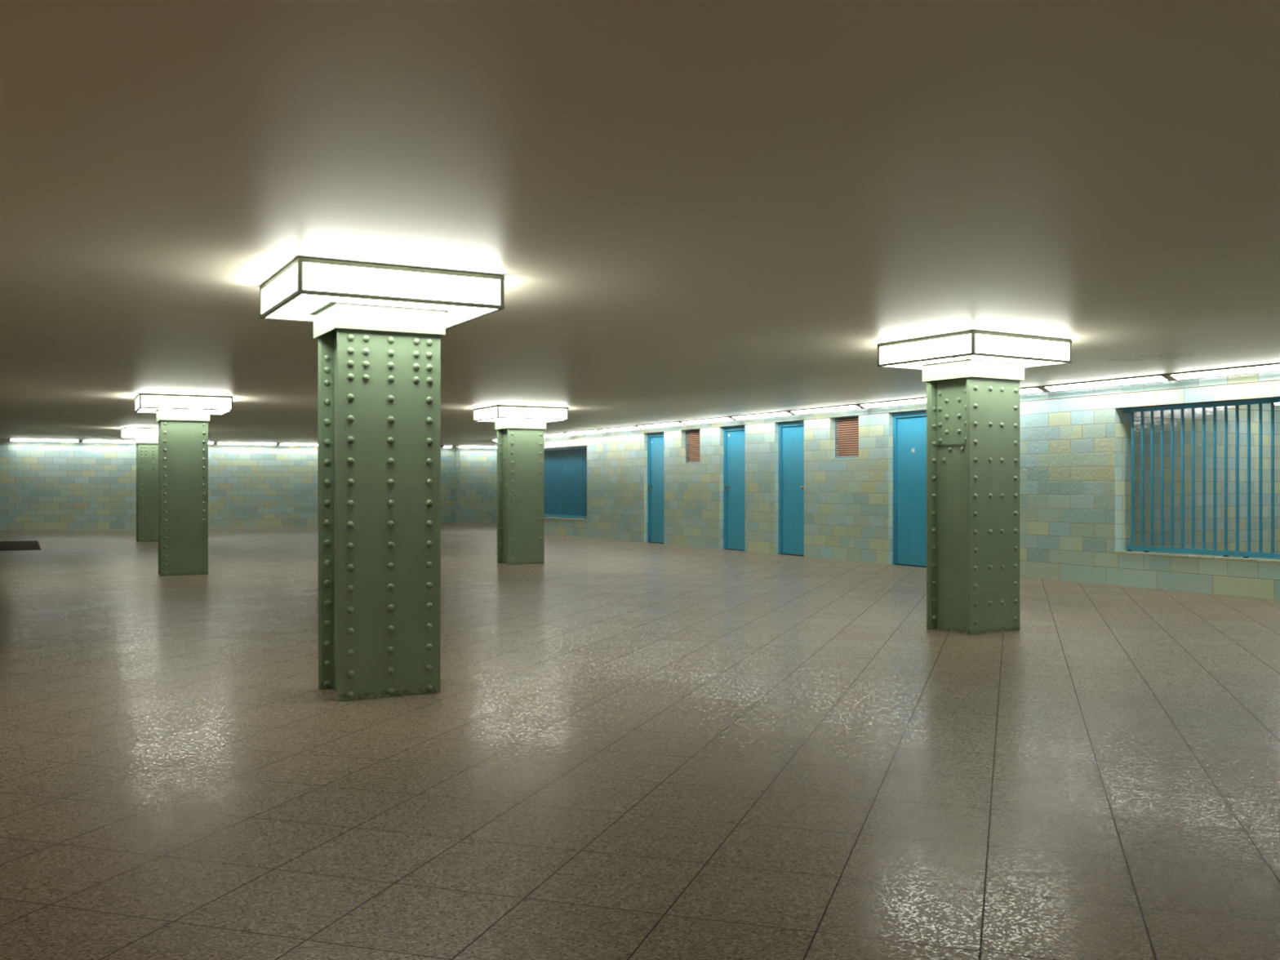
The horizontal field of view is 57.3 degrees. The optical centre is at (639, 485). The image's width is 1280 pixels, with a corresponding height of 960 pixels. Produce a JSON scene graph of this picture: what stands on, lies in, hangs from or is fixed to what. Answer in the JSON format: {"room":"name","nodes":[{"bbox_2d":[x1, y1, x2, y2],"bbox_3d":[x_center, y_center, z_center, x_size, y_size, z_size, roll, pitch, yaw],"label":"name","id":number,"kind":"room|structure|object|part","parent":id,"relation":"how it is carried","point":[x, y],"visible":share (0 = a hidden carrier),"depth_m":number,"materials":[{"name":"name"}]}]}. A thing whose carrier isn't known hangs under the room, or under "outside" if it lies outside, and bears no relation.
{"room":"subway station hall","nodes":[
{"label":"subway station hall","id":0,"kind":"room"},
{"bbox_2d":[0,438,497,530],"bbox_3d":[-10.524,-0.028,31.507,27.600,2.256,0.680,0,0,-28],"label":"wall","id":1,"kind":"structure","parent":0,"point":[44,485],"depth_m":31.15,"materials":[{"name":"tile"}]},
{"bbox_2d":[0,523,1279,959],"bbox_3d":[-0.965,1.200,13.531,27.600,0.200,41.400,0,0,-28],"label":"floor","id":2,"kind":"structure","parent":0,"point":[624,750],"depth_m":4.63,"materials":[{"name":"stone"}]},
{"bbox_2d":[0,540,40,551],"bbox_3d":[-12.574,1.095,20.836,3.360,0.011,3.600,0,0,-28],"label":"entrance mat","id":3,"kind":"object","parent":2,"relation":"on","point":[33,544],"visible":1,"depth_m":21.25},
{"bbox_2d":[136,443,158,542],"bbox_3d":[-9.677,0.120,23.226,0.545,1.960,0.465,0,0,-28],"label":"steel column","id":4,"kind":"structure","parent":2,"relation":"on","point":[147,454],"depth_m":23.00,"materials":[{"name":"green metal"}]},
{"bbox_2d":[120,426,158,444],"bbox_3d":[-9.676,-0.982,23.225,1.055,0.302,0.972,0,0,-28],"label":"lamp","id":5,"kind":"object","parent":4,"relation":"attached to","point":[142,435],"visible":0.56,"depth_m":22.78,"materials":[{"name":"paint"}]},
{"bbox_3d":[-10.133,-1.039,22.983,0.008,0.133,0.926,0,0,-28],"label":"panel","id":6,"kind":"part","parent":5,"relation":"part of","materials":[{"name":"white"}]},
{"bbox_3d":[-9.676,-1.039,23.225,1.055,0.171,0.972,0,0,-28],"label":"frame","id":7,"kind":"part","parent":5,"relation":"part of","materials":[{"name":"paint"}]},
{"bbox_3d":[-9.454,-1.039,22.807,1.011,0.133,0.008,0,0,-28],"label":"panel","id":8,"kind":"part","parent":5,"relation":"part of","materials":[{"name":"white plastic"}]},
{"bbox_2d":[158,419,208,576],"bbox_3d":[-5.685,0.120,14.571,0.545,1.960,0.465,0,0,-26],"label":"steel column","id":9,"kind":"structure","parent":2,"relation":"on","point":[183,445],"depth_m":14.38,"materials":[{"name":"green metal"}]},
{"bbox_2d":[134,393,232,422],"bbox_3d":[-5.684,-0.950,14.570,1.055,0.302,0.972,0,0,-26],"label":"lamp","id":10,"kind":"object","parent":9,"relation":"attached to","point":[166,406],"visible":0.96,"depth_m":14.24,"materials":[{"name":"paint"}]},
{"bbox_3d":[-6.148,-1.008,14.342,0.008,0.133,0.926,0,0,-26],"label":"panel","id":11,"kind":"part","parent":10,"relation":"part of","materials":[{"name":"white"}]},
{"bbox_3d":[-6.047,-0.931,14.392,0.204,0.006,0.480,0,0,-26],"label":"panel","id":12,"kind":"part","parent":10,"relation":"part of","materials":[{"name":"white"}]},
{"bbox_3d":[-5.843,-0.931,14.890,1.011,0.006,0.214,0,0,-26],"label":"panel","id":13,"kind":"part","parent":10,"relation":"part of","materials":[{"name":"white"}]},
{"bbox_3d":[-5.527,-0.931,14.252,1.011,0.006,0.214,0,0,-26],"label":"panel","id":14,"kind":"part","parent":10,"relation":"part of","materials":[{"name":"white plastic"}]},
{"bbox_3d":[-5.475,-1.008,14.146,1.011,0.133,0.008,0,0,-26],"label":"panel","id":15,"kind":"part","parent":10,"relation":"part of","materials":[{"name":"white"}]},
{"bbox_3d":[-5.323,-0.931,14.749,0.204,0.006,0.480,0,0,-26],"label":"panel","id":16,"kind":"part","parent":10,"relation":"part of","materials":[{"name":"white"}]},
{"bbox_2d":[317,328,440,702],"bbox_3d":[-1.402,0.120,6.281,0.545,1.960,0.465,0,0,-28],"label":"steel column","id":17,"kind":"structure","parent":2,"relation":"on","point":[379,392],"depth_m":6.11,"materials":[{"name":"green metal"}]},
{"bbox_3d":[-1.500,0.120,6.463,0.545,1.960,0.022,0,0,-28],"label":"plate","id":18,"kind":"part","parent":17,"relation":"part of","materials":[{"name":"green paint"}]},
{"bbox_2d":[259,257,504,338],"bbox_3d":[-1.401,-0.950,6.280,1.055,0.302,0.972,0,0,-28],"label":"lamp","id":19,"kind":"object","parent":17,"relation":"attached to","point":[330,294],"visible":0.97,"depth_m":5.97,"materials":[{"name":"paint"}]},
{"bbox_3d":[-1.856,-1.008,6.035,0.008,0.133,0.926,0,0,-28],"label":"panel","id":20,"kind":"part","parent":19,"relation":"part of","materials":[{"name":"white"}]},
{"bbox_3d":[-1.757,-0.931,6.089,0.204,0.006,0.480,0,0,-28],"label":"panel","id":21,"kind":"part","parent":19,"relation":"part of","materials":[{"name":"white"}]},
{"bbox_3d":[-1.571,-0.931,6.594,1.011,0.006,0.214,0,0,-28],"label":"panel","id":22,"kind":"part","parent":19,"relation":"part of","materials":[{"name":"white plastic"}]},
{"bbox_3d":[-1.402,-1.091,6.281,1.055,0.007,0.970,0,0,-28],"label":"plate","id":23,"kind":"part","parent":19,"relation":"part of","materials":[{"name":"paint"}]},
{"bbox_3d":[-1.233,-0.931,5.968,1.011,0.006,0.214,0,0,-28],"label":"panel","id":24,"kind":"part","parent":19,"relation":"part of","materials":[{"name":"white"}]},
{"bbox_3d":[-1.176,-1.008,5.864,1.011,0.133,0.008,0,0,-28],"label":"panel","id":25,"kind":"part","parent":19,"relation":"part of","materials":[{"name":"white"}]},
{"bbox_3d":[-1.047,-0.931,6.473,0.204,0.006,0.480,0,0,-28],"label":"panel","id":26,"kind":"part","parent":19,"relation":"part of","materials":[{"name":"white"}]},
{"bbox_2d":[497,427,544,564],"bbox_3d":[-1.695,0.120,16.600,0.545,1.960,0.465,0,0,-28],"label":"steel column","id":27,"kind":"structure","parent":2,"relation":"on","point":[520,451],"depth_m":16.45,"materials":[{"name":"green metal"}]},
{"bbox_3d":[-1.792,0.120,16.783,0.545,1.960,0.022,0,0,-28],"label":"plate","id":28,"kind":"part","parent":27,"relation":"part of","materials":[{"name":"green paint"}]},
{"bbox_2d":[473,404,568,429],"bbox_3d":[-1.694,-0.950,16.600,1.055,0.302,0.972,0,0,-28],"label":"lamp","id":29,"kind":"object","parent":27,"relation":"attached to","point":[503,416],"visible":0.96,"depth_m":16.29,"materials":[{"name":"paint"}]},
{"bbox_3d":[-2.151,-1.008,16.358,0.008,0.133,0.926,0,0,-28],"label":"panel","id":30,"kind":"part","parent":29,"relation":"part of","materials":[{"name":"white plastic"}]},
{"bbox_3d":[-1.528,-0.931,16.286,1.011,0.006,0.214,0,0,-28],"label":"panel","id":31,"kind":"part","parent":29,"relation":"part of","materials":[{"name":"white"}]},
{"bbox_3d":[-1.472,-1.008,16.182,1.011,0.133,0.008,0,0,-28],"label":"panel","id":32,"kind":"part","parent":29,"relation":"part of","materials":[{"name":"white"}]},
{"bbox_2d":[926,377,1019,635],"bbox_3d":[2.543,0.120,8.941,0.545,1.960,0.465,0,0,-32],"label":"steel column","id":33,"kind":"structure","parent":2,"relation":"on","point":[973,423],"depth_m":8.80,"materials":[{"name":"green metal"}]},
{"bbox_3d":[2.434,0.120,9.117,0.545,1.960,0.022,0,0,-32],"label":"plate","id":34,"kind":"part","parent":33,"relation":"part of","materials":[{"name":"green paint"}]},
{"bbox_3d":[2.370,-0.585,8.835,0.012,0.550,0.347,0,0,-32],"label":"gusset plate","id":35,"kind":"part","parent":33,"relation":"part of","materials":[{"name":"green paint"}]},
{"bbox_2d":[877,330,1071,382],"bbox_3d":[2.543,-0.950,8.941,1.055,0.302,0.972,0,0,-32],"label":"lamp","id":36,"kind":"object","parent":33,"relation":"attached to","point":[970,353],"visible":0.99,"depth_m":8.66,"materials":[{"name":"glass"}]},
{"bbox_3d":[2.356,-0.931,9.244,1.011,0.006,0.214,0,0,-32],"label":"panel","id":37,"kind":"part","parent":36,"relation":"part of","materials":[{"name":"white plastic"}]},
{"bbox_3d":[2.103,-1.008,8.670,0.008,0.133,0.926,0,0,-32],"label":"panel","id":38,"kind":"part","parent":36,"relation":"part of","materials":[{"name":"white plastic"}]},
{"bbox_3d":[2.199,-0.931,8.729,0.204,0.006,0.480,0,0,-32],"label":"panel","id":39,"kind":"part","parent":36,"relation":"part of","materials":[{"name":"white plastic"}]},
{"bbox_3d":[2.543,-1.091,8.941,1.055,0.007,0.970,0,0,-32],"label":"plate","id":40,"kind":"part","parent":36,"relation":"part of","materials":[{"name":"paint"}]},
{"bbox_3d":[2.730,-0.931,8.639,1.011,0.006,0.214,0,0,-32],"label":"panel","id":41,"kind":"part","parent":36,"relation":"part of","materials":[{"name":"white plastic"}]},
{"bbox_3d":[2.792,-1.008,8.538,1.011,0.133,0.008,0,0,-32],"label":"panel","id":42,"kind":"part","parent":36,"relation":"part of","materials":[{"name":"white"}]},
{"bbox_3d":[2.886,-0.931,9.154,0.204,0.006,0.480,0,0,-32],"label":"panel","id":43,"kind":"part","parent":36,"relation":"part of","materials":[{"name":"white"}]},
{"bbox_3d":[2.651,0.120,8.766,0.545,1.960,0.022,0,0,-32],"label":"plate","id":44,"kind":"part","parent":33,"relation":"part of","materials":[{"name":"green paint"}]},
{"bbox_2d":[0,0,1279,443],"bbox_3d":[-4.817,-1.228,11.030,18.450,0.256,40.600,0,0,-28],"label":"ceiling","id":45,"kind":"structure","parent":0,"point":[685,209],"depth_m":4.26,"materials":[{"name":"paint"}]},
{"bbox_2d":[0,358,1279,446],"bbox_3d":[-0.965,-1.256,13.531,27.600,0.200,41.400,0,0,-28],"label":"ceiling","id":46,"kind":"structure","parent":0,"point":[486,442],"depth_m":16.02,"materials":[{"name":"paint"}]},
{"bbox_2d":[8,438,80,442],"bbox_3d":[-14.785,-1.125,29.095,1.610,0.063,0.141,0,0,-28],"label":"strip light","id":47,"kind":"object","parent":46,"relation":"attached to","point":[9,439],"visible":1,"depth_m":29.08,"materials":[{"name":"paint"}]},
{"bbox_2d":[80,440,135,443],"bbox_3d":[-13.363,-1.125,29.851,1.610,0.063,0.141,0,0,-28],"label":"strip light","id":48,"kind":"object","parent":46,"relation":"attached to","point":[82,441],"visible":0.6,"depth_m":29.75,"materials":[{"name":"paint"}]},
{"bbox_2d":[215,441,278,445],"bbox_3d":[-10.520,-1.125,31.363,1.610,0.063,0.141,0,0,-28],"label":"strip light","id":49,"kind":"object","parent":46,"relation":"attached to","point":[216,442],"visible":1,"depth_m":31.37,"materials":[{"name":"paint"}]},
{"bbox_2d":[277,443,317,445],"bbox_3d":[-9.099,-1.125,32.118,1.610,0.063,0.141,0,0,-28],"label":"strip light","id":50,"kind":"object","parent":46,"relation":"attached to","point":[279,444],"visible":0.6,"depth_m":31.99,"materials":[{"name":"paint"}]},
{"bbox_2d":[440,445,453,448],"bbox_3d":[-5.585,-1.125,33.987,0.350,0.063,0.141,0,0,-28],"label":"strip light","id":51,"kind":"object","parent":46,"relation":"attached to","point":[442,446],"visible":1,"depth_m":33.97,"materials":[{"name":"paint"}]},
{"bbox_2d":[456,445,497,448],"bbox_3d":[-4.510,-1.125,34.128,1.720,0.063,0.141,0,0,-28],"label":"strip light","id":52,"kind":"object","parent":46,"relation":"attached to","point":[457,446],"visible":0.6,"depth_m":34.02,"materials":[{"name":"paint"}]},
{"bbox_2d":[544,432,568,437],"bbox_3d":[-2.003,-1.125,26.241,0.141,0.063,1.680,0,0,-28],"label":"strip light","id":53,"kind":"object","parent":46,"relation":"attached to","point":[557,433],"visible":0.6,"depth_m":25.99,"materials":[{"name":"paint"}]},
{"bbox_2d":[563,429,602,435],"bbox_3d":[-1.215,-1.125,24.758,0.141,0.063,1.680,0,0,-28],"label":"strip light","id":54,"kind":"object","parent":46,"relation":"attached to","point":[591,431],"visible":1,"depth_m":24.73,"materials":[{"name":"paint"}]},
{"bbox_2d":[596,425,640,432],"bbox_3d":[-0.426,-1.125,23.274,0.141,0.063,1.680,0,0,-28],"label":"strip light","id":55,"kind":"object","parent":46,"relation":"attached to","point":[625,428],"visible":0.93,"depth_m":23.25,"materials":[{"name":"paint"}]},
{"bbox_2d":[635,421,684,428],"bbox_3d":[0.363,-1.125,21.791,0.141,0.063,1.680,0,0,-28],"label":"strip light","id":56,"kind":"object","parent":46,"relation":"attached to","point":[676,423],"visible":0.98,"depth_m":21.77,"materials":[{"name":"paint"}]},
{"bbox_2d":[678,416,734,425],"bbox_3d":[1.151,-1.125,20.308,0.141,0.063,1.680,0,0,-28],"label":"strip light","id":57,"kind":"object","parent":46,"relation":"attached to","point":[726,418],"visible":0.93,"depth_m":20.28,"materials":[{"name":"paint"}]},
{"bbox_2d":[728,410,793,420],"bbox_3d":[1.940,-1.125,18.824,0.141,0.063,1.680,0,0,-28],"label":"strip light","id":58,"kind":"object","parent":46,"relation":"attached to","point":[784,412],"visible":0.93,"depth_m":18.79,"materials":[{"name":"paint"}]},
{"bbox_2d":[787,404,863,414],"bbox_3d":[2.729,-1.125,17.341,0.141,0.063,1.680,0,0,-28],"label":"strip light","id":59,"kind":"object","parent":46,"relation":"attached to","point":[852,406],"visible":0.98,"depth_m":17.30,"materials":[{"name":"paint"}]},
{"bbox_2d":[856,397,926,408],"bbox_3d":[3.518,-1.125,15.858,0.141,0.063,1.680,0,0,-28],"label":"strip light","id":60,"kind":"object","parent":46,"relation":"attached to","point":[920,400],"visible":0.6,"depth_m":15.96,"materials":[{"name":"paint"}]},
{"bbox_2d":[1019,386,1046,394],"bbox_3d":[4.306,-1.125,14.374,0.141,0.063,1.680,0,0,-28],"label":"strip light","id":61,"kind":"object","parent":46,"relation":"attached to","point":[1028,389],"visible":0.33,"depth_m":13.79,"materials":[{"name":"paint"}]},
{"bbox_2d":[1039,373,1172,391],"bbox_3d":[5.095,-1.125,12.891,0.141,0.063,1.680,0,0,-28],"label":"strip light","id":62,"kind":"object","parent":46,"relation":"attached to","point":[1162,377],"visible":0.94,"depth_m":12.83,"materials":[{"name":"paint"}]},
{"bbox_2d":[1164,362,1279,380],"bbox_3d":[5.884,-1.125,11.408,0.141,0.063,1.680,0,0,-28],"label":"strip light","id":63,"kind":"object","parent":46,"relation":"attached to","point":[1272,366],"visible":1,"depth_m":11.58,"materials":[{"name":"paint"}]},
{"bbox_2d":[544,369,1279,599],"bbox_3d":[4.973,-0.028,13.800,0.300,2.256,35.700,0,0,-28],"label":"wall","id":64,"kind":"structure","parent":0,"point":[1075,444],"depth_m":16.34,"materials":[{"name":"tile"}]},
{"bbox_2d":[544,445,586,519],"bbox_3d":[-1.935,-0.067,26.815,0.080,1.580,4.030,0,0,-28],"label":"bars","id":65,"kind":"object","parent":64,"relation":"in","point":[565,468],"visible":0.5,"depth_m":26.26,"materials":[{"name":"blue paint"}]},
{"bbox_3d":[-1.944,-0.834,26.810,0.060,0.044,4.026,0,0,-28],"label":"rail","id":66,"kind":"part","parent":65,"relation":"part of","materials":[{"name":"metal"}]},
{"bbox_3d":[-1.938,0.686,26.799,0.040,0.050,3.965,0,0,-28],"label":"rail","id":67,"kind":"part","parent":65,"relation":"part of","materials":[{"name":"blue metal"}]},
{"bbox_2d":[544,516,586,520],"bbox_3d":[-2.036,0.736,26.762,0.108,0.027,4.027,0,0,-28],"label":"window sill","id":68,"kind":"structure","parent":64,"relation":"in","point":[544,517],"depth_m":25.87,"materials":[{"name":"beige tile"}]},
{"bbox_2d":[647,431,663,543],"bbox_3d":[0.354,0.042,22.381,0.150,2.116,0.790,0,0,-28],"label":"door","id":69,"kind":"structure","parent":64,"relation":"in","point":[655,440],"depth_m":22.48,"materials":[{"name":"blue paint"}]},
{"bbox_2d":[685,429,699,462],"bbox_3d":[1.042,-0.713,21.195,0.100,0.606,0.670,0,0,-28],"label":"air vent","id":70,"kind":"object","parent":64,"relation":"in","point":[692,437],"visible":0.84,"depth_m":21.31,"materials":[{"name":"brown metal"}]},
{"bbox_2d":[723,425,745,551],"bbox_3d":[1.655,0.042,19.935,0.150,2.116,0.790,0,0,-28],"label":"door","id":71,"kind":"structure","parent":64,"relation":"in","point":[734,437],"depth_m":20.00,"materials":[{"name":"blue paint"}]},
{"bbox_2d":[778,420,804,556],"bbox_3d":[2.434,0.042,18.470,0.150,2.116,0.790,0,0,-28],"label":"door","id":72,"kind":"structure","parent":64,"relation":"in","point":[791,433],"depth_m":18.52,"materials":[{"name":"blue paint"}]},
{"bbox_2d":[835,416,858,457],"bbox_3d":[3.128,-0.713,17.270,0.100,0.606,0.680,0,0,-28],"label":"air vent","id":73,"kind":"object","parent":64,"relation":"in","point":[846,428],"visible":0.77,"depth_m":17.34,"materials":[{"name":"brown metal"}]},
{"bbox_2d":[893,409,926,567],"bbox_3d":[3.759,0.042,16.031,0.100,2.116,0.780,0,0,-28],"label":"door","id":74,"kind":"structure","parent":64,"relation":"in","point":[909,428],"depth_m":16.08,"materials":[{"name":"blue paint"}]},
{"bbox_2d":[1115,551,1279,563],"bbox_3d":[6.180,0.736,11.310,0.108,0.027,3.767,0,0,-28],"label":"window sill","id":75,"kind":"structure","parent":64,"relation":"in","point":[1255,560],"depth_m":12.01,"materials":[{"name":"beige tile"}]},
{"bbox_2d":[1122,397,1279,558],"bbox_3d":[6.271,-0.067,11.359,0.060,1.579,3.766,0,0,-28],"label":"bars","id":76,"kind":"object","parent":64,"relation":"in","point":[1225,553],"visible":1,"depth_m":12.13,"materials":[{"name":"blue paint"}]},
{"bbox_3d":[6.271,-0.834,11.359,0.060,0.044,3.766,0,0,-28],"label":"rail","id":77,"kind":"part","parent":76,"relation":"part of","materials":[{"name":"metal"}]},
{"bbox_3d":[6.277,0.686,11.348,0.040,0.050,3.705,0,0,-28],"label":"rail","id":78,"kind":"part","parent":76,"relation":"part of","materials":[{"name":"blue metal"}]},
{"bbox_2d":[1133,403,1279,559],"bbox_3d":[8.488,-0.028,16.009,7.980,2.256,0.300,0,0,-28],"label":"bars","id":79,"kind":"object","parent":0,"point":[1266,407],"depth_m":15.28,"materials":[{"name":"metal"}]}
]}

